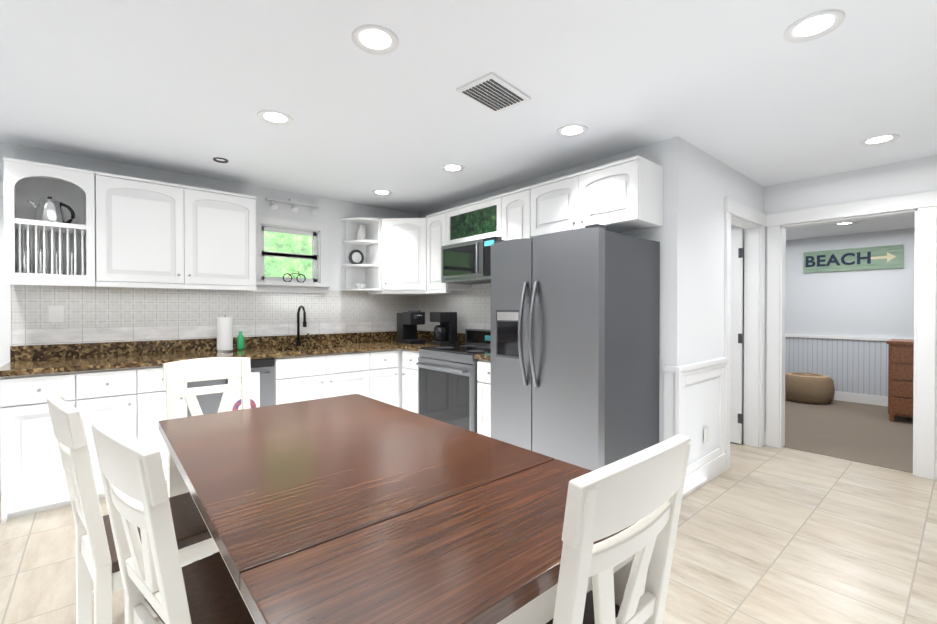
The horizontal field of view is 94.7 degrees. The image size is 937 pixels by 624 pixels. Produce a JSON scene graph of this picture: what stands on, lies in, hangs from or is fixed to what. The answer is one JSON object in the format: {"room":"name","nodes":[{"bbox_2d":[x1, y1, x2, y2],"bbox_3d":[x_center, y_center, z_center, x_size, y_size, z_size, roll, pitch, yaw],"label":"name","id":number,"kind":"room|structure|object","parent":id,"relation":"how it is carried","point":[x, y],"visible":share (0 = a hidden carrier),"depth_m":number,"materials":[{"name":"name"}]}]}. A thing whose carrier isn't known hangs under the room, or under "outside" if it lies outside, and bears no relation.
{"room":"kitchen","nodes":[
{"label":"kitchen","id":0,"kind":"room"},
{"bbox_2d":[0,142,417,290],"bbox_3d":[-2.454,0.040,3.696,4.990,2.420,0.120,0,1,-41],"label":"wall","id":1,"kind":"structure","parent":0,"point":[332,213],"depth_m":4.09,"materials":[{"name":"white paint"}]},
{"bbox_2d":[0,180,11,494],"bbox_3d":[-3.576,0.180,2.717,1.010,2.155,0.146,0,1,-41],"label":"door frame","id":2,"kind":"structure","parent":1,"relation":"attached to","point":[5,289],"depth_m":2.96,"materials":[{"name":"white wood"}]},
{"bbox_2d":[3,157,94,285],"bbox_3d":[-2.892,-0.582,3.009,0.436,0.805,0.338,0,1,-41],"label":"upper cabinet","id":3,"kind":"object","parent":1,"relation":"attached to","point":[25,181],"visible":1,"depth_m":3.00,"materials":[{"name":"white wood"}]},
{"bbox_2d":[23,249,26,272],"bbox_3d":[-2.980,-0.328,2.907,0.008,0.190,0.190,0,1,-41],"label":"plate","id":4,"kind":"object","parent":3,"relation":"in","point":[25,250],"depth_m":2.85,"materials":[{"name":"white ceramic"}]},
{"bbox_2d":[40,250,42,273],"bbox_3d":[-2.921,-0.328,2.957,0.008,0.190,0.190,0,1,-41],"label":"plate","id":5,"kind":"object","parent":3,"relation":"in","point":[41,262],"depth_m":2.90,"materials":[{"name":"white ceramic"}]},
{"bbox_2d":[27,197,74,222],"bbox_3d":[-2.901,-0.696,3.005,0.243,0.205,0.156,0,1,-41],"label":"kettle","id":6,"kind":"object","parent":3,"relation":"in","point":[49,209],"visible":0.73,"depth_m":2.96,"materials":[{"name":"silver metal"}]},
{"bbox_2d":[56,251,58,273],"bbox_3d":[-2.864,-0.329,3.006,0.008,0.190,0.190,0,1,-41],"label":"plate","id":7,"kind":"object","parent":3,"relation":"in","point":[57,254],"depth_m":2.96,"materials":[{"name":"white ceramic"}]},
{"bbox_2d":[71,252,73,274],"bbox_3d":[-2.805,-0.329,3.056,0.008,0.190,0.190,0,1,-41],"label":"plate","id":8,"kind":"object","parent":3,"relation":"in","point":[72,260],"depth_m":3.00,"materials":[{"name":"white ceramic"}]},
{"bbox_2d":[49,306,63,321],"bbox_3d":[-2.997,0.014,3.138,0.080,0.120,0.003,0,1,-41],"label":"electrical outlet plate","id":9,"kind":"object","parent":1,"relation":"attached to","point":[56,313],"depth_m":3.14,"materials":[{"name":"white plastic"}]},
{"bbox_2d":[95,171,256,290],"bbox_3d":[-2.321,-0.586,3.487,1.045,0.805,0.356,0,1,-41],"label":"upper cabinet","id":10,"kind":"object","parent":1,"relation":"attached to","point":[153,234],"visible":1,"depth_m":3.32,"materials":[{"name":"white wood"}]},
{"bbox_2d":[11,283,418,345],"bbox_3d":[-1.893,0.010,4.093,3.379,0.645,0.007,0,1,-41],"label":"backsplash","id":11,"kind":"structure","parent":1,"relation":"attached to","point":[93,314],"depth_m":3.63,"materials":[{"name":"tile"}]},
{"bbox_2d":[252,215,330,293],"bbox_3d":[-1.750,-0.544,4.246,0.740,0.710,0.195,0,1,-41],"label":"window","id":12,"kind":"structure","parent":1,"relation":"in","point":[317,282],"depth_m":4.25,"materials":[{"name":"white wood"}]},
{"bbox_2d":[283,271,305,282],"bbox_3d":[-1.698,-0.344,4.210,0.220,0.118,0.012,0,1,-41],"label":"decor","id":13,"kind":"object","parent":12,"relation":"on","point":[293,276],"visible":0.94,"depth_m":4.22,"materials":[{"name":"black metal"}]},
{"bbox_2d":[265,197,318,215],"bbox_3d":[-1.694,-1.032,4.192,0.500,0.142,0.104,0,1,-41],"label":"spotlights","id":14,"kind":"object","parent":1,"relation":"attached to","point":[294,203],"visible":0.96,"depth_m":4.18,"materials":[{"name":"white metal"}]},
{"bbox_2d":[342,217,379,290],"bbox_3d":[-1.133,-0.601,4.545,0.298,0.750,0.296,0,1,-41],"label":"corner shelf","id":15,"kind":"object","parent":1,"relation":"attached to","point":[367,271],"visible":1,"depth_m":4.61,"materials":[{"name":"white wood"}]},
{"bbox_2d":[349,225,366,287],"bbox_3d":[-1.159,-0.582,4.570,0.170,0.670,0.132,0,1,-41],"label":"decor","id":16,"kind":"object","parent":15,"relation":"on","point":[356,256],"visible":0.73,"depth_m":4.57,"materials":[{"name":"white ceramic"}]},
{"bbox_2d":[368,218,450,295],"bbox_3d":[-0.649,-0.585,4.716,0.668,0.785,0.668,0,1,-41],"label":"upper cabinet","id":17,"kind":"object","parent":1,"relation":"attached to","point":[403,266],"visible":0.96,"depth_m":4.48,"materials":[{"name":"white wood"}]},
{"bbox_2d":[0,441,936,623],"bbox_3d":[0.362,1.304,1.773,6.750,0.080,6.720,0,1,-41],"label":"floor","id":18,"kind":"structure","parent":0,"point":[770,535],"depth_m":2.27,"materials":[{"name":"tile"}]},
{"bbox_2d":[0,366,186,523],"bbox_3d":[-2.597,0.817,3.073,0.935,0.875,0.640,0,1,-41],"label":"base cabinet","id":19,"kind":"object","parent":18,"relation":"on","point":[131,402],"visible":0.65,"depth_m":2.71,"materials":[{"name":"white wood"}]},
{"bbox_2d":[46,392,218,623],"bbox_3d":[-1.193,0.773,1.626,0.446,0.986,0.559,0,1,41],"label":"chair","id":20,"kind":"object","parent":18,"relation":"on","point":[97,563],"visible":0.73,"depth_m":1.39,"materials":[{"name":"white wood"}]},
{"bbox_2d":[91,418,254,623],"bbox_3d":[-0.701,0.775,1.253,0.446,0.986,0.559,0,1,38],"label":"chair","id":21,"kind":"object","parent":18,"relation":"on","point":[161,583],"visible":0.75,"depth_m":1.05,"materials":[{"name":"white wood"}]},
{"bbox_2d":[163,357,250,419],"bbox_3d":[-1.388,0.767,2.389,0.446,0.986,0.559,0,1,-41],"label":"chair","id":22,"kind":"object","parent":18,"relation":"on","point":[197,370],"visible":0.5,"depth_m":2.55,"materials":[{"name":"white wood"}]},
{"bbox_2d":[187,358,274,416],"bbox_3d":[-2.000,0.815,3.564,0.602,0.873,0.661,0,1,-41],"label":"dishwasher","id":23,"kind":"object","parent":18,"relation":"on","point":[262,384],"visible":0.21,"depth_m":3.39,"materials":[{"name":"grey metal"}]},
{"bbox_2d":[275,354,334,404],"bbox_3d":[-1.602,0.811,3.940,0.485,0.876,0.620,0,1,-41],"label":"base cabinet","id":24,"kind":"object","parent":18,"relation":"on","point":[308,377],"depth_m":3.70,"materials":[{"name":"white wood"}]},
{"bbox_2d":[0,331,399,376],"bbox_3d":[-1.679,0.300,3.844,3.376,0.141,0.660,0,1,-41],"label":"countertop","id":25,"kind":"structure","parent":24,"relation":"on","point":[42,359],"depth_m":3.43,"materials":[{"name":"brown stone"}]},
{"bbox_2d":[215,315,234,351],"bbox_3d":[-2.076,0.180,3.679,0.150,0.309,0.150,0,1,-41],"label":"paper towel","id":26,"kind":"object","parent":25,"relation":"on","point":[224,333],"visible":1,"depth_m":3.63,"materials":[{"name":"white paper"}]},
{"bbox_2d":[237,331,243,349],"bbox_3d":[-2.003,0.252,3.794,0.060,0.164,0.058,0,1,-41],"label":"soap bottle","id":27,"kind":"object","parent":25,"relation":"on","point":[240,341],"visible":1,"depth_m":3.77,"materials":[{"name":"green plastic"}]},
{"bbox_2d":[296,305,308,345],"bbox_3d":[-1.573,0.133,4.168,0.131,0.395,0.212,0,1,-41],"label":"faucet","id":28,"kind":"object","parent":25,"relation":"on","point":[298,342],"visible":0.96,"depth_m":4.19,"materials":[{"name":"black metal"}]},
{"bbox_2d":[335,350,378,400],"bbox_3d":[-1.298,0.809,4.200,0.543,0.876,0.620,0,1,-41],"label":"base cabinet","id":29,"kind":"object","parent":18,"relation":"on","point":[376,375],"depth_m":4.03,"materials":[{"name":"white wood"}]},
{"bbox_2d":[379,349,398,406],"bbox_3d":[-1.041,0.808,4.421,0.369,0.876,0.620,0,1,-41],"label":"base cabinet","id":30,"kind":"object","parent":18,"relation":"on","point":[388,359],"depth_m":4.25,"materials":[{"name":"white wood"}]},
{"bbox_2d":[399,349,403,407],"bbox_3d":[-0.676,0.805,4.734,0.700,0.876,0.620,0,1,-41],"label":"base cabinet","id":31,"kind":"object","parent":18,"relation":"on","point":[400,350],"depth_m":4.35,"materials":[{"name":"white wood"}]},
{"bbox_2d":[158,394,647,623],"bbox_3d":[-0.438,0.886,1.597,0.990,0.760,1.900,0,1,-41],"label":"dining table","id":32,"kind":"object","parent":18,"relation":"on","point":[353,509],"visible":0.79,"depth_m":1.11,"materials":[{"name":"brown wood"}]},
{"bbox_2d":[402,350,418,412],"bbox_3d":[-0.324,0.808,4.369,0.640,0.875,0.350,0,1,-41],"label":"base cabinet","id":33,"kind":"object","parent":18,"relation":"on","point":[409,382],"visible":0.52,"depth_m":4.20,"materials":[{"name":"white wood"}]},
{"bbox_2d":[400,330,464,350],"bbox_3d":[-0.320,0.296,4.355,0.646,0.141,0.333,0,1,-41],"label":"countertop","id":34,"kind":"structure","parent":33,"relation":"on","point":[428,336],"depth_m":4.51,"materials":[{"name":"brown stone"}]},
{"bbox_2d":[397,310,425,343],"bbox_3d":[-0.606,0.156,4.545,0.180,0.344,0.280,0,1,-41],"label":"coffee maker","id":35,"kind":"object","parent":34,"relation":"on","point":[408,321],"visible":0.98,"depth_m":4.50,"materials":[{"name":"black plastic"}]},
{"bbox_2d":[430,312,456,344],"bbox_3d":[-0.255,0.165,4.397,0.220,0.329,0.180,0,1,-41],"label":"drip coffee maker","id":36,"kind":"object","parent":34,"relation":"on","point":[445,331],"visible":1,"depth_m":4.34,"materials":[{"name":"black plastic"}]},
{"bbox_2d":[416,329,490,432],"bbox_3d":[0.004,0.711,3.911,0.706,1.075,0.754,0,1,-41],"label":"range","id":37,"kind":"object","parent":18,"relation":"on","point":[447,383],"visible":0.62,"depth_m":3.69,"materials":[{"name":"silver metal"}]},
{"bbox_2d":[477,360,490,436],"bbox_3d":[0.391,0.814,3.535,0.640,0.875,0.307,0,1,-41],"label":"base cabinet","id":38,"kind":"object","parent":18,"relation":"on","point":[484,398],"visible":0.27,"depth_m":3.40,"materials":[{"name":"white wood"}]},
{"bbox_2d":[474,353,490,360],"bbox_3d":[0.391,0.302,3.531,0.641,0.141,0.311,0,1,-41],"label":"countertop","id":39,"kind":"structure","parent":38,"relation":"on","point":[485,356],"depth_m":3.38,"materials":[{"name":"brown stone"}]},
{"bbox_2d":[491,224,659,470],"bbox_3d":[0.697,0.367,2.989,0.820,1.747,0.884,0,1,-41],"label":"refrigerator","id":40,"kind":"object","parent":18,"relation":"on","point":[575,326],"visible":0.92,"depth_m":2.69,"materials":[{"name":"grey metal"}]},
{"bbox_2d":[546,434,690,623],"bbox_3d":[0.200,0.776,1.091,0.446,0.986,0.559,0,1,-41],"label":"chair","id":41,"kind":"object","parent":18,"relation":"on","point":[644,489],"visible":0.83,"depth_m":0.86,"materials":[{"name":"white wood"}]},
{"bbox_2d":[0,0,936,213],"bbox_3d":[0.385,-1.196,1.775,6.810,0.080,6.720,0,1,-41],"label":"ceiling","id":42,"kind":"structure","parent":0,"point":[195,87],"depth_m":2.23,"materials":[{"name":"white paint"}]},
{"bbox_2d":[213,157,227,162],"bbox_3d":[-1.898,-1.162,3.308,0.102,0.010,0.102,0,1,37],"label":"recessed light","id":43,"kind":"object","parent":42,"relation":"in","point":[215,159],"depth_m":3.31,"materials":[{"name":"white metal"}]},
{"bbox_2d":[257,110,292,125],"bbox_3d":[-1.153,-1.158,2.577,0.195,0.012,0.195,0,0,25],"label":"recessed light","id":44,"kind":"object","parent":42,"relation":"in","point":[273,118],"depth_m":2.57,"materials":[{"name":"white plastic"}]},
{"bbox_2d":[352,24,398,54],"bbox_3d":[-0.394,-1.152,1.831,0.195,0.012,0.195,0,1,40],"label":"recessed light","id":45,"kind":"object","parent":42,"relation":"in","point":[378,40],"depth_m":1.83,"materials":[{"name":"white"}]},
{"bbox_2d":[372,190,391,195],"bbox_3d":[-0.849,-1.170,4.234,0.195,0.012,0.195,0,0,25],"label":"recessed light","id":46,"kind":"object","parent":42,"relation":"in","point":[378,192],"depth_m":4.23,"materials":[{"name":"white plastic"}]},
{"bbox_2d":[441,164,464,172],"bbox_3d":[-0.125,-1.164,3.498,0.195,0.012,0.195,0,1,40],"label":"recessed light","id":47,"kind":"object","parent":42,"relation":"in","point":[452,168],"depth_m":3.51,"materials":[{"name":"white plastic"}]},
{"bbox_2d":[456,72,530,112],"bbox_3d":[0.137,-1.151,2.287,0.240,0.016,0.340,0,1,41],"label":"ceiling vent","id":48,"kind":"object","parent":42,"relation":"in","point":[493,92],"visible":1,"depth_m":2.26,"materials":[{"name":"white metal"}]},
{"bbox_2d":[557,124,587,137],"bbox_3d":[0.663,-1.159,2.764,0.195,0.012,0.195,0,1,40],"label":"recessed light","id":49,"kind":"object","parent":42,"relation":"in","point":[574,131],"depth_m":2.76,"materials":[{"name":"white"}]},
{"bbox_2d":[783,9,844,42],"bbox_3d":[1.393,-1.151,1.744,0.195,0.012,0.195,0,0,25],"label":"recessed light","id":50,"kind":"object","parent":42,"relation":"in","point":[805,31],"depth_m":1.74,"materials":[{"name":"white plastic"}]},
{"bbox_2d":[860,134,899,145],"bbox_3d":[2.774,-1.160,2.915,0.195,0.012,0.195,0,0,10],"label":"recessed light","id":51,"kind":"object","parent":42,"relation":"in","point":[881,139],"depth_m":2.91,"materials":[{"name":"white plastic"}]},
{"bbox_2d":[418,136,685,442],"bbox_3d":[0.432,0.038,4.071,0.120,2.420,3.070,0,1,-41],"label":"wall","id":52,"kind":"structure","parent":0,"point":[668,156],"depth_m":2.92,"materials":[{"name":"white paint"}]},
{"bbox_2d":[426,210,471,291],"bbox_3d":[-0.200,-0.610,4.447,0.336,0.771,0.333,0,1,-41],"label":"upper cabinet","id":53,"kind":"object","parent":52,"relation":"attached to","point":[436,222],"depth_m":4.35,"materials":[{"name":"white wood"}]},
{"bbox_2d":[415,283,490,332],"bbox_3d":[0.070,0.008,4.394,0.007,0.645,2.040,0,1,-41],"label":"backsplash","id":54,"kind":"structure","parent":52,"relation":"attached to","point":[472,307],"depth_m":4.53,"materials":[{"name":"tile"}]},
{"bbox_2d":[446,194,501,244],"bbox_3d":[0.155,-0.815,4.031,0.336,0.356,0.760,0,1,-41],"label":"upper cabinet","id":55,"kind":"object","parent":52,"relation":"attached to","point":[481,219],"depth_m":3.90,"materials":[{"name":"white wood"}]},
{"bbox_2d":[441,236,501,283],"bbox_3d":[0.113,-0.458,3.996,0.445,0.352,0.752,0,1,-41],"label":"microwave","id":56,"kind":"object","parent":55,"relation":"attached to","point":[468,262],"visible":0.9,"depth_m":3.88,"materials":[{"name":"grey metal"}]},
{"bbox_2d":[502,186,529,240],"bbox_3d":[0.507,-0.604,3.623,0.336,0.771,0.320,0,1,-41],"label":"upper cabinet","id":57,"kind":"object","parent":52,"relation":"attached to","point":[515,204],"depth_m":3.51,"materials":[{"name":"white wood"}]},
{"bbox_2d":[530,156,662,237],"bbox_3d":[0.903,-0.786,3.160,0.336,0.401,0.895,0,1,-41],"label":"upper cabinet","id":58,"kind":"object","parent":52,"relation":"attached to","point":[624,195],"depth_m":2.92,"materials":[{"name":"white wood"}]},
{"bbox_2d":[685,141,763,463],"bbox_3d":[2.083,0.041,3.544,1.700,2.420,0.120,0,1,-41],"label":"wall","id":59,"kind":"structure","parent":0,"point":[712,182],"depth_m":3.17,"materials":[{"name":"white paint"}]},
{"bbox_2d":[662,357,727,498],"bbox_3d":[1.674,0.807,3.155,0.865,0.895,0.115,0,1,-41],"label":"trim","id":60,"kind":"structure","parent":59,"relation":"attached to","point":[704,470],"depth_m":3.01,"materials":[{"name":"white wood"}]},
{"bbox_2d":[704,427,708,442],"bbox_3d":[1.741,0.899,3.158,0.070,0.110,0.004,0,1,-41],"label":"electrical outlet plate","id":61,"kind":"object","parent":59,"relation":"attached to","point":[706,430],"depth_m":3.15,"materials":[{"name":"white plastic"}]},
{"bbox_2d":[730,228,742,443],"bbox_3d":[2.307,0.226,4.340,0.052,2.020,0.803,0,1,-41],"label":"hall door","id":62,"kind":"structure","parent":59,"relation":"in","point":[736,332],"depth_m":4.06,"materials":[{"name":"white wood"}]},
{"bbox_2d":[731,155,936,462],"bbox_3d":[2.924,0.038,3.961,0.120,2.420,6.720,0,1,-41],"label":"wall","id":63,"kind":"structure","parent":0,"point":[919,175],"depth_m":3.59,"materials":[{"name":"white paint"}]},
{"bbox_2d":[724,190,936,479],"bbox_3d":[2.768,0.175,3.397,1.146,2.155,1.235,0,1,-41],"label":"door frame","id":64,"kind":"structure","parent":63,"relation":"attached to","point":[922,206],"depth_m":3.70,"materials":[{"name":"white wood"}]},
{"bbox_2d":[935,463,936,480],"bbox_3d":[4.269,1.195,2.297,0.015,0.130,2.430,0,1,-41],"label":"baseboard","id":65,"kind":"structure","parent":63,"relation":"attached to","point":[935,463],"depth_m":3.21,"materials":[{"name":"white wood"}]},
{"bbox_2d":[783,399,912,472],"bbox_3d":[4.116,1.279,4.993,3.140,0.084,6.720,0,1,-41],"label":"floor carpet","id":66,"kind":"object","parent":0,"point":[870,434],"visible":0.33,"depth_m":4.41,"materials":[{"name":"beige carpet"}]},
{"bbox_2d":[785,372,834,404],"bbox_3d":[4.681,1.044,5.976,0.600,0.370,0.600,0,1,-41],"label":"pouf","id":67,"kind":"object","parent":66,"relation":"on","point":[809,388],"visible":0.92,"depth_m":5.76,"materials":[{"name":"brown leather"}]},
{"bbox_2d":[886,339,913,421],"bbox_3d":[5.276,0.783,4.634,0.520,0.910,1.100,0,1,-41],"label":"dresser","id":68,"kind":"object","parent":66,"relation":"on","point":[900,373],"visible":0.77,"depth_m":4.81,"materials":[{"name":"brown wood"}]},
{"bbox_2d":[785,228,914,338],"bbox_3d":[5.262,0.034,5.967,0.120,2.400,6.720,0,1,-41],"label":"wall","id":69,"kind":"structure","parent":0,"point":[869,303],"depth_m":5.89,"materials":[{"name":"white paint"}]},
{"bbox_2d":[785,334,913,396],"bbox_3d":[5.860,0.725,5.154,0.035,0.770,4.700,0,1,-41],"label":"wainscoting","id":70,"kind":"structure","parent":69,"relation":"attached to","point":[852,364],"depth_m":5.90,"materials":[{"name":"white wood"}]},
{"bbox_2d":[803,244,902,272],"bbox_3d":[5.217,-0.716,5.899,0.025,0.300,1.025,0,1,-41],"label":"sign","id":71,"kind":"object","parent":69,"relation":"attached to","point":[877,257],"visible":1,"depth_m":5.86,"materials":[{"name":"green wood"}]},
{"bbox_2d":[833,391,887,406],"bbox_3d":[5.868,1.175,5.164,0.015,0.130,4.700,0,1,-41],"label":"baseboard","id":72,"kind":"structure","parent":69,"relation":"attached to","point":[862,398],"depth_m":5.82,"materials":[{"name":"white wood"}]},
{"bbox_2d":[786,213,914,239],"bbox_3d":[4.138,-1.099,4.995,3.080,0.080,6.720,0,1,-41],"label":"ceiling","id":73,"kind":"structure","parent":0,"point":[905,221],"depth_m":5.43,"materials":[{"name":"white paint"}]},
{"bbox_2d":[834,222,855,225],"bbox_3d":[4.499,-1.056,5.159,0.195,0.012,0.195,0,0,10],"label":"recessed light","id":74,"kind":"object","parent":73,"relation":"in","point":[842,223],"depth_m":5.16,"materials":[{"name":"white"}]},
{"label":"outside","id":75,"kind":"structure","parent":0,"visible":0},
{"bbox_2d":[264,231,311,278],"bbox_3d":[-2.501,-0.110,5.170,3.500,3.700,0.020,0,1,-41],"label":"garden","id":76,"kind":"object","parent":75,"point":[284,243],"depth_m":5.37,"materials":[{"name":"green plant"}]}
]}

